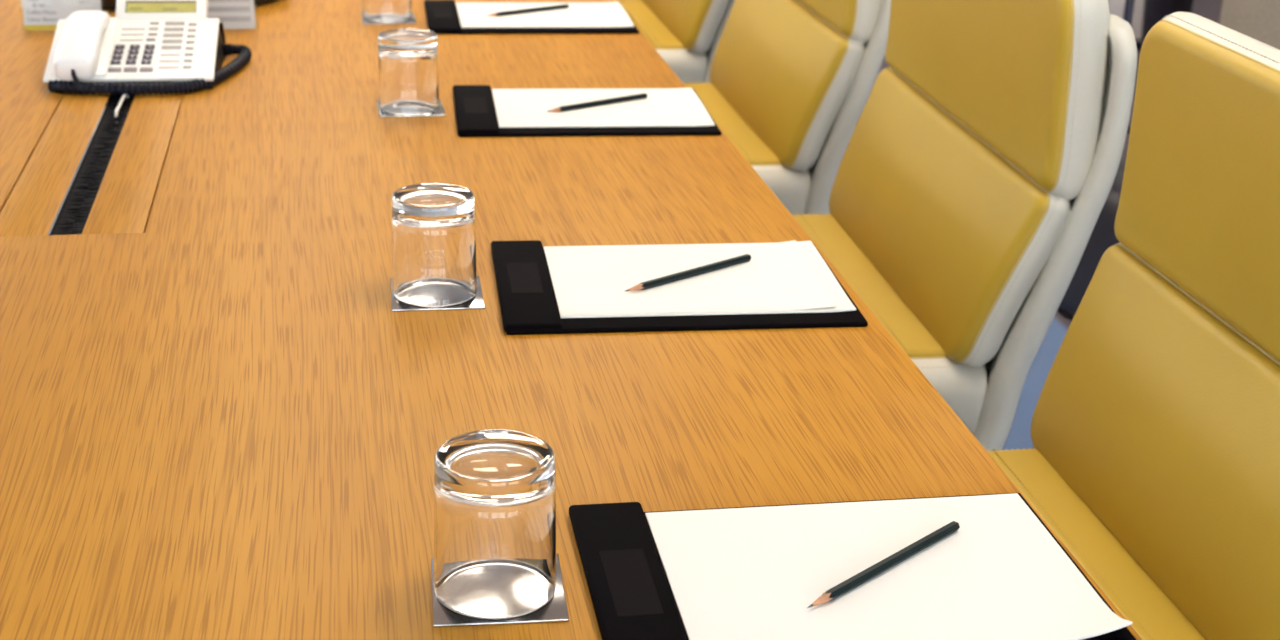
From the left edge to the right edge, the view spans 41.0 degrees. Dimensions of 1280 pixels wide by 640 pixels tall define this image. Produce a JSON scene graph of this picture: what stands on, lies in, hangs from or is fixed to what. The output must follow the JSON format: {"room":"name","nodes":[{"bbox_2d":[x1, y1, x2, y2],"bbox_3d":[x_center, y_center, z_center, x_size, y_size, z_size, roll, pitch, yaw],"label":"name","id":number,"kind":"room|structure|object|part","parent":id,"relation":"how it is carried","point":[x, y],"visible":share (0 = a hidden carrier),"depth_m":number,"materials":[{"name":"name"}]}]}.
{"room":"conference room","nodes":[
{"label":"conference room","id":0,"kind":"room"},
{"bbox_2d":[878,0,1222,449],"bbox_3d":[0.143,0.224,3.289,10.040,0.100,12.840,-2,22,-10],"label":"floor","id":1,"kind":"structure","parent":0,"point":[1019,437],"depth_m":3.55,"materials":[{"name":"carpet"}]},
{"bbox_2d":[0,0,1141,639],"bbox_3d":[-0.844,-0.175,3.078,1.647,0.740,5.450,-2,22,-10],"label":"conference table","id":2,"kind":"object","parent":1,"relation":"on","point":[219,420],"visible":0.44,"depth_m":1.58,"materials":[{"name":"brown wood"}]},
{"bbox_2d":[22,0,100,30],"bbox_3d":[-0.954,-0.556,2.824,0.134,0.149,0.057,-2,22,-10],"label":"menu stand","id":3,"kind":"object","parent":2,"relation":"on","point":[39,15],"visible":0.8,"depth_m":2.82,"materials":[{"name":"white paper"}]},
{"bbox_2d":[114,94,128,122],"bbox_3d":[-0.734,-0.299,2.428,0.006,0.035,0.119,-1,22,-7],"label":"cable","id":4,"kind":"object","parent":2,"relation":"attached to","point":[124,95],"visible":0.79,"depth_m":2.40,"materials":[{"name":"white plastic"}]},
{"bbox_2d":[43,0,251,94],"bbox_3d":[-0.729,-0.422,2.550,0.283,0.112,0.281,-2,22,-9],"label":"desk telephone","id":5,"kind":"object","parent":2,"relation":"on","point":[150,47],"visible":1,"depth_m":2.52,"materials":[{"name":"white plastic"}]},
{"bbox_3d":[-0.805,-0.340,2.434,0.019,0.029,0.010,10,23,19],"label":"cord","id":6,"kind":"part","parent":5,"relation":"part of","materials":[{"name":"black plastic"}]},
{"bbox_3d":[-0.750,-0.401,2.537,0.238,0.054,0.184,-2,22,-9],"label":"panel","id":7,"kind":"part","parent":5,"relation":"part of","materials":[{"name":"white plastic"}]},
{"bbox_3d":[-0.725,-0.376,2.556,0.276,0.022,0.256,-2,22,-9],"label":"coiled cord","id":8,"kind":"part","parent":5,"relation":"part of","materials":[{"name":"black plastic"}]},
{"bbox_3d":[-0.734,-0.480,2.623,0.105,0.016,0.020,-2,22,-9],"label":"screen frame","id":9,"kind":"part","parent":5,"relation":"part of","materials":[{"name":"brown"}]},
{"bbox_2d":[101,0,275,9],"bbox_3d":[-0.850,-0.617,3.119,0.430,0.050,0.332,-2,22,-10],"label":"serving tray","id":10,"kind":"object","parent":2,"relation":"on","point":[105,4],"visible":0.18,"depth_m":2.98,"materials":[{"name":"black"}]},
{"bbox_2d":[208,0,254,28],"bbox_3d":[-0.717,-0.565,2.866,0.146,0.149,0.057,-2,22,-10],"label":"stand","id":11,"kind":"object","parent":2,"relation":"on","point":[234,14],"visible":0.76,"depth_m":2.87,"materials":[{"name":"white plastic"}]},
{"bbox_2d":[361,12,415,23],"bbox_3d":[-0.441,-0.530,2.998,0.092,0.002,0.092,-2,22,-10],"label":"coaster","id":12,"kind":"object","parent":2,"relation":"on","point":[412,19],"visible":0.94,"depth_m":2.96,"materials":[{"name":"metal"}]},
{"bbox_2d":[362,0,411,21],"bbox_3d":[-0.441,-0.579,2.978,0.085,0.104,0.085,-2,22,-10],"label":"tumbler","id":13,"kind":"object","parent":12,"relation":"on","point":[373,10],"visible":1,"depth_m":2.96,"materials":[{"name":"clear glass"}]},
{"bbox_2d":[376,99,445,116],"bbox_3d":[-0.325,-0.301,2.426,0.092,0.002,0.092,-2,22,-10],"label":"coaster","id":14,"kind":"object","parent":2,"relation":"on","point":[440,111],"visible":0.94,"depth_m":2.39,"materials":[{"name":"metal"}]},
{"bbox_2d":[378,28,438,114],"bbox_3d":[-0.326,-0.350,2.406,0.085,0.104,0.085,-2,22,-10],"label":"tumbler","id":15,"kind":"object","parent":14,"relation":"on","point":[408,76],"visible":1,"depth_m":2.38,"materials":[{"name":"clear glass"}]},
{"bbox_2d":[391,276,484,311],"bbox_3d":[-0.207,-0.027,1.741,0.092,0.002,0.092,-2,22,-8],"label":"coaster","id":16,"kind":"object","parent":2,"relation":"on","point":[477,302],"visible":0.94,"depth_m":1.71,"materials":[{"name":"metal"}]},
{"bbox_2d":[392,183,476,306],"bbox_3d":[-0.207,-0.077,1.721,0.085,0.104,0.085,-2,22,-10],"label":"tumbler","id":17,"kind":"object","parent":16,"relation":"on","point":[434,264],"visible":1,"depth_m":1.69,"materials":[{"name":"clear glass"}]},
{"bbox_2d":[431,553,568,627],"bbox_3d":[-0.100,0.189,1.201,0.092,0.002,0.092,-1,22,-7],"label":"coaster","id":18,"kind":"object","parent":2,"relation":"on","point":[555,610],"visible":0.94,"depth_m":1.17,"materials":[{"name":"metal"}]},
{"bbox_2d":[434,429,555,618],"bbox_3d":[-0.100,0.139,1.181,0.085,0.104,0.085,-2,22,-10],"label":"tumbler","id":19,"kind":"object","parent":18,"relation":"on","point":[495,489],"visible":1,"depth_m":1.15,"materials":[{"name":"clear glass"}]},
{"bbox_2d":[424,0,638,33],"bbox_3d":[-0.197,-0.537,3.025,0.359,0.010,0.254,-2,22,-8],"label":"desk pad","id":20,"kind":"object","parent":2,"relation":"on","point":[442,16],"visible":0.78,"depth_m":2.93,"materials":[{"name":"black leather"}]},
{"bbox_2d":[456,2,633,27],"bbox_3d":[-0.172,-0.543,3.033,0.297,0.006,0.210,-2,22,-8],"label":"notepad","id":21,"kind":"object","parent":20,"relation":"on","point":[604,14],"visible":0.97,"depth_m":3.02,"materials":[{"name":"white paper"}]},
{"bbox_2d":[486,4,568,15],"bbox_3d":[-0.200,-0.550,3.041,0.176,0.007,0.008,-14,27,-35],"label":"pencil","id":22,"kind":"object","parent":21,"relation":"on","point":[554,7],"visible":1,"depth_m":3.04,"materials":[{"name":"black paint"}]},
{"bbox_2d":[453,85,721,136],"bbox_3d":[-0.082,-0.300,2.431,0.359,0.010,0.254,-1,22,-7],"label":"desk pad","id":23,"kind":"object","parent":2,"relation":"on","point":[475,111],"visible":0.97,"depth_m":2.33,"materials":[{"name":"black leather"}]},
{"bbox_2d":[492,88,714,127],"bbox_3d":[-0.057,-0.305,2.439,0.297,0.005,0.210,-1,22,-7],"label":"notepad","id":24,"kind":"object","parent":23,"relation":"on","point":[662,107],"visible":0.98,"depth_m":2.42,"materials":[{"name":"white paper"}]},
{"bbox_2d":[546,93,646,111],"bbox_3d":[-0.061,-0.309,2.441,0.176,0.007,0.008,-14,27,-35],"label":"pencil","id":25,"kind":"object","parent":24,"relation":"on","point":[643,95],"visible":1,"depth_m":2.44,"materials":[{"name":"black paint"}]},
{"bbox_2d":[491,240,867,334],"bbox_3d":[0.031,-0.040,1.781,0.359,0.010,0.254,-1,22,-8],"label":"desk pad","id":26,"kind":"object","parent":2,"relation":"on","point":[527,299],"visible":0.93,"depth_m":1.69,"materials":[{"name":"black leather"}]},
{"bbox_2d":[544,240,855,317],"bbox_3d":[0.056,-0.047,1.789,0.298,0.007,0.210,-1,22,-8],"label":"notepad","id":27,"kind":"object","parent":26,"relation":"on","point":[793,276],"visible":1,"depth_m":1.78,"materials":[{"name":"white paper"}]},
{"bbox_2d":[625,254,750,290],"bbox_3d":[0.051,-0.049,1.786,0.176,0.007,0.008,-16,28,-38],"label":"pencil","id":28,"kind":"object","parent":27,"relation":"on","point":[743,258],"visible":1,"depth_m":1.78,"materials":[{"name":"black paint"}]},
{"bbox_2d":[569,493,1135,639],"bbox_3d":[0.143,0.185,1.218,0.359,0.010,0.254,-2,22,-9],"label":"desk pad","id":29,"kind":"object","parent":2,"relation":"on","point":[632,597],"visible":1,"depth_m":1.21,"materials":[{"name":"black leather"}]},
{"bbox_2d":[645,493,1131,639],"bbox_3d":[0.168,0.175,1.226,0.297,0.013,0.210,-2,22,-9],"label":"notepad","id":30,"kind":"object","parent":29,"relation":"on","point":[750,573],"visible":1,"depth_m":1.22,"materials":[{"name":"white paper"}]},
{"bbox_2d":[807,521,959,607],"bbox_3d":[0.176,0.176,1.229,0.009,0.007,0.176,21,29,40],"label":"pencil","id":31,"kind":"object","parent":30,"relation":"on","point":[905,553],"visible":1,"depth_m":1.23,"materials":[{"name":"black paint"}]},
{"bbox_2d":[615,0,734,82],"bbox_3d":[-0.061,-0.713,4.127,0.579,1.015,0.736,-2,22,-10],"label":"chair","id":32,"kind":"object","parent":1,"relation":"on","point":[686,34],"visible":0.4,"depth_m":3.87,"materials":[{"name":"yellow leather"}]},
{"bbox_2d":[615,0,684,48],"bbox_3d":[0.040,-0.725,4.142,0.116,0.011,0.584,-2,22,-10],"label":"seat cushion","id":33,"kind":"object","parent":32,"relation":"on","point":[656,28],"depth_m":4.06,"materials":[{"name":"leather"}]},
{"bbox_2d":[643,0,711,50],"bbox_3d":[0.096,-0.831,4.110,0.098,0.235,0.701,-2,22,-10],"label":"cushion","id":34,"kind":"object","parent":32,"relation":"on","point":[687,24],"depth_m":3.88,"materials":[{"name":"leather"}]},
{"bbox_2d":[683,0,890,215],"bbox_3d":[0.088,-0.374,3.278,0.579,1.015,0.736,-2,22,-10],"label":"chair","id":35,"kind":"object","parent":1,"relation":"on","point":[790,86],"visible":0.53,"depth_m":3.02,"materials":[{"name":"yellow leather"}]},
{"bbox_2d":[683,83,780,164],"bbox_3d":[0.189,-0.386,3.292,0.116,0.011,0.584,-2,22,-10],"label":"seat cushion","id":36,"kind":"object","parent":35,"relation":"on","point":[754,144],"depth_m":3.22,"materials":[{"name":"leather"}]},
{"bbox_2d":[710,0,847,166],"bbox_3d":[0.244,-0.491,3.260,0.098,0.235,0.701,-2,22,-10],"label":"cushion","id":37,"kind":"object","parent":35,"relation":"on","point":[779,68],"depth_m":3.08,"materials":[{"name":"leather"}]},
{"bbox_2d":[799,0,855,36],"bbox_3d":[0.295,-0.725,3.177,0.023,0.258,0.701,-2,22,-10],"label":"cushion","id":38,"kind":"object","parent":35,"relation":"on","point":[826,18],"depth_m":2.98,"materials":[{"name":"leather"}]},
{"bbox_2d":[793,0,1136,450],"bbox_3d":[0.242,-0.052,2.473,0.579,1.015,0.736,-2,22,-9],"label":"chair","id":39,"kind":"object","parent":1,"relation":"on","point":[973,182],"visible":0.62,"depth_m":2.21,"materials":[{"name":"yellow leather"}]},
{"bbox_2d":[793,214,947,356],"bbox_3d":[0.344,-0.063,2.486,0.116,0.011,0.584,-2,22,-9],"label":"seat cushion","id":40,"kind":"object","parent":39,"relation":"on","point":[911,328],"depth_m":2.43,"materials":[{"name":"leather"}]},
{"bbox_2d":[829,68,1047,361],"bbox_3d":[0.399,-0.169,2.453,0.098,0.235,0.701,-2,22,-9],"label":"cushion","id":41,"kind":"object","parent":39,"relation":"on","point":[950,227],"depth_m":2.30,"materials":[{"name":"leather"}]},
{"bbox_2d":[885,0,1071,189],"bbox_3d":[0.450,-0.402,2.369,0.023,0.258,0.701,-2,22,-9],"label":"cushion","id":42,"kind":"object","parent":39,"relation":"on","point":[994,77],"depth_m":2.23,"materials":[{"name":"leather"}]},
{"bbox_2d":[1059,124,1130,317],"bbox_3d":[1.067,-0.235,3.828,0.320,0.410,0.944,-6,23,-18],"label":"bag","id":43,"kind":"object","parent":1,"relation":"on","point":[1103,236],"visible":0.02,"depth_m":3.69,"materials":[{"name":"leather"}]},
{"bbox_3d":[1.076,-0.369,3.777,0.033,0.123,0.341,-6,23,-18],"label":"bag handle","id":44,"kind":"part","parent":43,"relation":"part of","materials":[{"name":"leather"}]},
{"bbox_2d":[1108,0,1143,49],"bbox_3d":[1.918,-1.191,6.474,0.290,0.300,0.290,-2,22,-10],"label":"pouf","id":45,"kind":"object","parent":1,"relation":"on","point":[1116,7],"visible":0.08,"depth_m":6.38,"materials":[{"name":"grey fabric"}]},
{"bbox_2d":[1123,0,1134,25],"bbox_3d":[1.216,-1.074,4.101,0.350,1.780,0.350,-2,22,-10],"label":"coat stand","id":46,"kind":"object","parent":1,"relation":"on","point":[1129,4],"visible":0.02,"depth_m":4.21,"materials":[{"name":"grey metal"}]},
{"bbox_2d":[987,12,1279,639],"bbox_3d":[0.393,0.266,1.678,0.579,1.015,0.736,-2,22,-10],"label":"chair","id":47,"kind":"object","parent":1,"relation":"on","point":[1154,460],"visible":0.6,"depth_m":1.70,"materials":[{"name":"leather"}]},
{"bbox_2d":[987,449,1205,639],"bbox_3d":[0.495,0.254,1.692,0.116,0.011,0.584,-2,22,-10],"label":"seat cushion","id":48,"kind":"object","parent":47,"relation":"on","point":[1133,585],"depth_m":1.73,"materials":[{"name":"leather"}]},
{"bbox_2d":[1031,244,1279,639],"bbox_3d":[0.550,0.148,1.661,0.098,0.235,0.701,-2,22,-10],"label":"cushion","id":49,"kind":"object","parent":47,"relation":"on","point":[1156,417],"depth_m":1.69,"materials":[{"name":"leather"}]},
{"bbox_2d":[1114,21,1279,361],"bbox_3d":[0.601,-0.085,1.577,0.023,0.258,0.701,-2,22,-10],"label":"cushion","id":50,"kind":"object","parent":47,"relation":"on","point":[1197,224],"depth_m":1.71,"materials":[{"name":"leather"}]},
{"bbox_2d":[1140,0,1193,51],"bbox_3d":[1.817,-1.006,5.927,0.182,0.351,0.182,-2,22,-10],"label":"waste bin","id":51,"kind":"object","parent":1,"relation":"on","point":[1154,11],"visible":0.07,"depth_m":5.84,"materials":[{"name":"plastic"}]},
{"bbox_2d":[1219,0,1279,49],"bbox_3d":[2.001,-0.812,4.811,0.840,0.822,0.718,-16,27,-37],"label":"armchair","id":52,"kind":"object","parent":1,"relation":"on","point":[1259,20],"visible":0.23,"depth_m":4.58,"materials":[{"name":"beige fabric"}]}
]}

